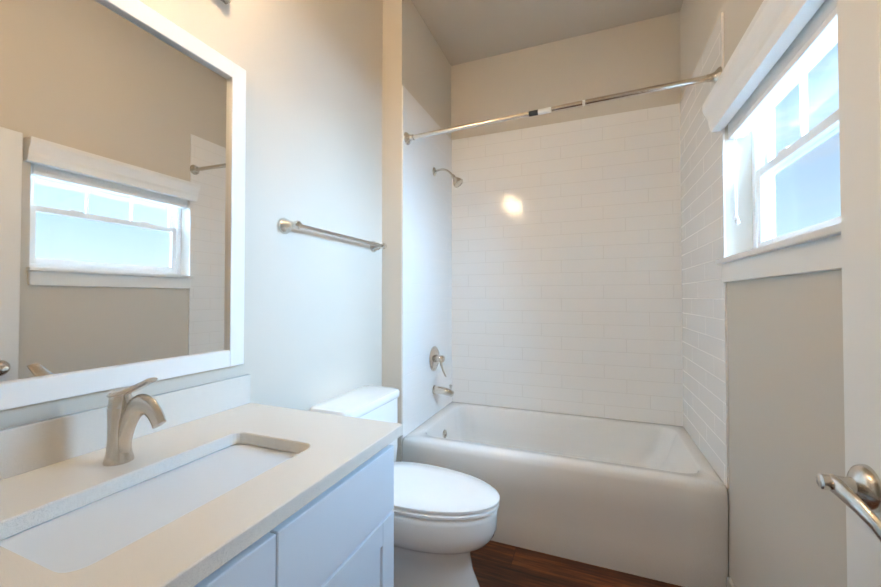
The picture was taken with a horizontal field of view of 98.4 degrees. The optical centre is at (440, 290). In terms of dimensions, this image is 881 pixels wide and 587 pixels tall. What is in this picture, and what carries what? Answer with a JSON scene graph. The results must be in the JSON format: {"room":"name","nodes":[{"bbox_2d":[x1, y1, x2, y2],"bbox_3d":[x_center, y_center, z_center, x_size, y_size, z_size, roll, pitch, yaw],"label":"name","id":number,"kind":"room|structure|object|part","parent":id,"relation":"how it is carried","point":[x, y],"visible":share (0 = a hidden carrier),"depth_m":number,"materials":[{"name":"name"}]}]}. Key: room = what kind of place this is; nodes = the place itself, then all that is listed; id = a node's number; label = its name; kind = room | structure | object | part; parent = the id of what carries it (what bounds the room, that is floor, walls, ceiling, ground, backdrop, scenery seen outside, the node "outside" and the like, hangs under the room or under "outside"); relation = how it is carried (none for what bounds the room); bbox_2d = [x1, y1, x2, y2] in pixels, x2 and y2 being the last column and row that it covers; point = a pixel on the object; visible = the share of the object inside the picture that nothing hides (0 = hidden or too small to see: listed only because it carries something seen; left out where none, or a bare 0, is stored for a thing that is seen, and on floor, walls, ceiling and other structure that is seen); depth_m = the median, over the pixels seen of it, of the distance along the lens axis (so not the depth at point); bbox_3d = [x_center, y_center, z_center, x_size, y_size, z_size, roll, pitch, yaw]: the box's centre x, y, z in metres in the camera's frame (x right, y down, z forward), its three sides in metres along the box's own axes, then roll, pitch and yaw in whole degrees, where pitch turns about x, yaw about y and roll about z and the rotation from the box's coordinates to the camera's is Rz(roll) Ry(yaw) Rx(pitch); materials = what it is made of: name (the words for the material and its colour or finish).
{"room":"bathroom","nodes":[
{"label":"bathroom","id":0,"kind":"room"},
{"bbox_2d":[0,0,382,428],"bbox_3d":[-1.038,-0.260,0.602,0.120,3.034,3.491,0,-1,22],"label":"wall","id":1,"kind":"structure","parent":0,"point":[313,302],"depth_m":1.61,"materials":[{"name":"beige paint"}]},
{"bbox_2d":[0,0,245,410],"bbox_3d":[-0.837,-0.261,0.907,0.025,1.007,0.857,0,-1,22],"label":"mirror","id":2,"kind":"object","parent":1,"relation":"attached to","point":[122,183],"visible":0.94,"depth_m":0.95,"materials":[{"name":"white mirror"}]},
{"bbox_2d":[221,0,230,3],"bbox_3d":[-0.775,-1.078,0.898,0.156,0.244,0.730,0,-1,22],"label":"sconce","id":3,"kind":"object","parent":1,"relation":"attached to","point":[226,1],"visible":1,"depth_m":1.25,"materials":[{"name":"silver metal"}]},
{"bbox_2d":[278,218,386,251],"bbox_3d":[-0.458,-0.250,1.789,0.080,0.064,0.722,0,-1,22],"label":"towel bar","id":4,"kind":"object","parent":1,"relation":"attached to","point":[286,226],"visible":1,"depth_m":1.57,"materials":[{"name":"silver metal"}]},
{"bbox_2d":[382,0,450,461],"bbox_3d":[-0.162,-0.226,2.638,0.247,3.034,0.941,0,-1,22],"label":"wall","id":5,"kind":"structure","parent":0,"point":[416,64],"depth_m":2.19,"materials":[{"name":"beige paint"}]},
{"bbox_2d":[401,86,451,437],"bbox_3d":[-0.065,-0.165,2.534,0.008,1.998,0.821,0,-1,22],"label":"wall tile","id":6,"kind":"structure","parent":5,"relation":"attached to","point":[426,313],"depth_m":2.43,"materials":[{"name":"white tile"}]},
{"bbox_2d":[429,346,445,376],"bbox_3d":[-0.002,0.474,2.551,0.088,0.202,0.164,0,-1,22],"label":"tub valve","id":7,"kind":"object","parent":6,"relation":"attached to","point":[435,358],"visible":1,"depth_m":2.53,"materials":[{"name":"silver metal"}]},
{"bbox_2d":[432,384,453,396],"bbox_3d":[0.024,0.662,2.537,0.144,0.082,0.062,0,-1,22],"label":"tub spout","id":8,"kind":"object","parent":6,"relation":"attached to","point":[442,390],"visible":1,"depth_m":2.52,"materials":[{"name":"silver metal"}]},
{"bbox_2d":[432,167,462,187],"bbox_3d":[0.052,-0.764,2.550,0.206,0.153,0.072,0,-1,22],"label":"shower head","id":9,"kind":"object","parent":6,"relation":"attached to","point":[457,181],"visible":1,"depth_m":2.53},
{"bbox_2d":[404,66,721,144],"bbox_3d":[0.501,-0.902,1.917,1.509,0.103,0.089,0,-1,22],"label":"shower rod","id":10,"kind":"object","parent":6,"relation":"attached to","point":[707,78],"visible":0.9,"depth_m":1.83,"materials":[{"name":"silver metal"}]},
{"bbox_2d":[411,0,682,65],"bbox_3d":[-0.023,-1.800,0.731,1.931,0.050,4.432,0,-1,22],"label":"ceiling","id":11,"kind":"structure","parent":0,"point":[463,31],"depth_m":2.45,"materials":[{"name":"beige paint"}]},
{"bbox_2d":[451,12,682,426],"bbox_3d":[0.887,-0.226,2.663,1.684,3.034,0.120,0,-1,22],"label":"wall","id":12,"kind":"structure","parent":0,"point":[630,56],"depth_m":2.62,"materials":[{"name":"beige paint"}]},
{"bbox_2d":[452,103,682,425],"bbox_3d":[0.789,-0.163,2.632,1.508,1.998,0.008,0,-1,22],"label":"wall tile","id":13,"kind":"structure","parent":12,"relation":"attached to","point":[566,273],"depth_m":2.58,"materials":[{"name":"white tile"}]},
{"bbox_2d":[471,540,682,586],"bbox_3d":[-0.023,1.284,0.680,1.931,0.050,4.432,0,-1,22],"label":"floor","id":14,"kind":"structure","parent":0,"point":[496,564],"depth_m":1.72,"materials":[{"name":"brown wood"}]},
{"bbox_2d":[0,374,402,586],"bbox_3d":[-0.560,0.723,0.788,0.612,1.074,0.910,0,-1,22],"label":"bathroom vanity","id":15,"kind":"object","parent":14,"relation":"on","point":[223,483],"visible":1,"depth_m":0.80,"materials":[{"name":"white"}]},
{"bbox_2d":[102,377,166,466],"bbox_3d":[-0.661,0.284,0.830,0.182,0.194,0.055,0,-1,22],"label":"faucet","id":16,"kind":"object","parent":15,"relation":"on","point":[124,411],"depth_m":0.83,"materials":[{"name":"silver metal"}]},
{"bbox_2d":[310,385,499,586],"bbox_3d":[-0.123,0.882,1.661,0.770,0.785,0.460,0,-1,22],"label":"toilet","id":17,"kind":"object","parent":14,"relation":"on","point":[445,522],"visible":0.42,"depth_m":1.53,"materials":[{"name":"white ceramic"}]},
{"bbox_3d":[-0.380,0.692,1.766,0.216,0.400,0.460,0,-1,22],"label":"tank","id":18,"kind":"part","parent":17,"relation":"part of","materials":[{"name":"white ceramic"}]},
{"bbox_3d":[-0.057,0.850,1.635,0.628,0.042,0.380,0,-1,22],"label":"seat","id":19,"kind":"part","parent":17,"relation":"part of","materials":[{"name":"white plastic"}]},
{"bbox_2d":[402,402,728,586],"bbox_3d":[0.640,1.058,2.235,1.520,0.452,0.815,0,-1,22],"label":"tub","id":20,"kind":"object","parent":14,"relation":"on","point":[646,500],"visible":0.92,"depth_m":1.85,"materials":[{"name":"ceramic"}]},
{"bbox_2d":[680,0,846,586],"bbox_3d":[0.778,-0.265,0.323,0.160,3.034,4.312,0,-1,22],"label":"wall","id":21,"kind":"structure","parent":0,"point":[787,520],"depth_m":1.18,"materials":[{"name":"beige paint"}]},
{"bbox_2d":[680,12,728,487],"bbox_3d":[1.344,-0.174,1.975,0.008,1.998,0.821,0,-1,22],"label":"wall tile","id":22,"kind":"structure","parent":21,"relation":"attached to","point":[704,300],"depth_m":1.87,"materials":[{"name":"white tile"}]},
{"bbox_2d":[727,577,734,586],"bbox_3d":[0.850,1.212,0.715,0.013,0.095,1.839,0,-1,22],"label":"baseboard","id":23,"kind":"structure","parent":21,"relation":"attached to","point":[730,583],"depth_m":1.55,"materials":[{"name":"white wood"}]},
{"bbox_2d":[716,223,841,281],"bbox_3d":[1.063,-0.091,1.182,0.126,0.095,0.879,0,-1,22],"label":"window sill","id":24,"kind":"structure","parent":21,"relation":"attached to","point":[818,250],"depth_m":1.04,"materials":[{"name":"white wood"}]},
{"bbox_2d":[733,33,840,248],"bbox_3d":[1.113,-0.461,1.169,0.150,0.644,0.853,0,-1,22],"label":"window","id":25,"kind":"structure","parent":21,"relation":"in","point":[767,164],"depth_m":1.40,"materials":[{"name":"white glass"}]},
{"bbox_2d":[702,0,837,139],"bbox_3d":[1.034,-0.723,1.204,0.137,0.176,0.913,0,-1,22],"label":"window blind","id":26,"kind":"object","parent":25,"relation":"attached to","point":[782,47],"visible":0.98,"depth_m":1.15,"materials":[{"name":"white"}]},
{"bbox_3d":[1.151,-0.461,1.154,0.030,0.532,0.741,0,-1,22],"label":"glass","id":27,"kind":"part","parent":25,"relation":"part of","materials":[{"name":"clear glass"}]},
{"bbox_2d":[771,135,840,237],"bbox_3d":[1.169,-0.314,1.144,0.002,0.287,0.789,0,-1,22],"label":"screen","id":28,"kind":"object","parent":25,"relation":"attached to","point":[807,190],"depth_m":1.26,"materials":[{"name":"grey"}]},
{"bbox_2d":[837,0,880,586],"bbox_3d":[0.657,0.204,0.330,0.042,2.073,0.910,0,-1,22],"label":"door","id":29,"kind":"structure","parent":21,"relation":"in","point":[859,50],"depth_m":0.71,"materials":[{"name":"white"}]},
{"bbox_2d":[816,464,880,540],"bbox_3d":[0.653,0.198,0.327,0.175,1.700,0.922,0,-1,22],"label":"door handle","id":30,"kind":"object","parent":29,"relation":"attached to","point":[857,489],"depth_m":0.67,"materials":[{"name":"silver metal"}]}
]}

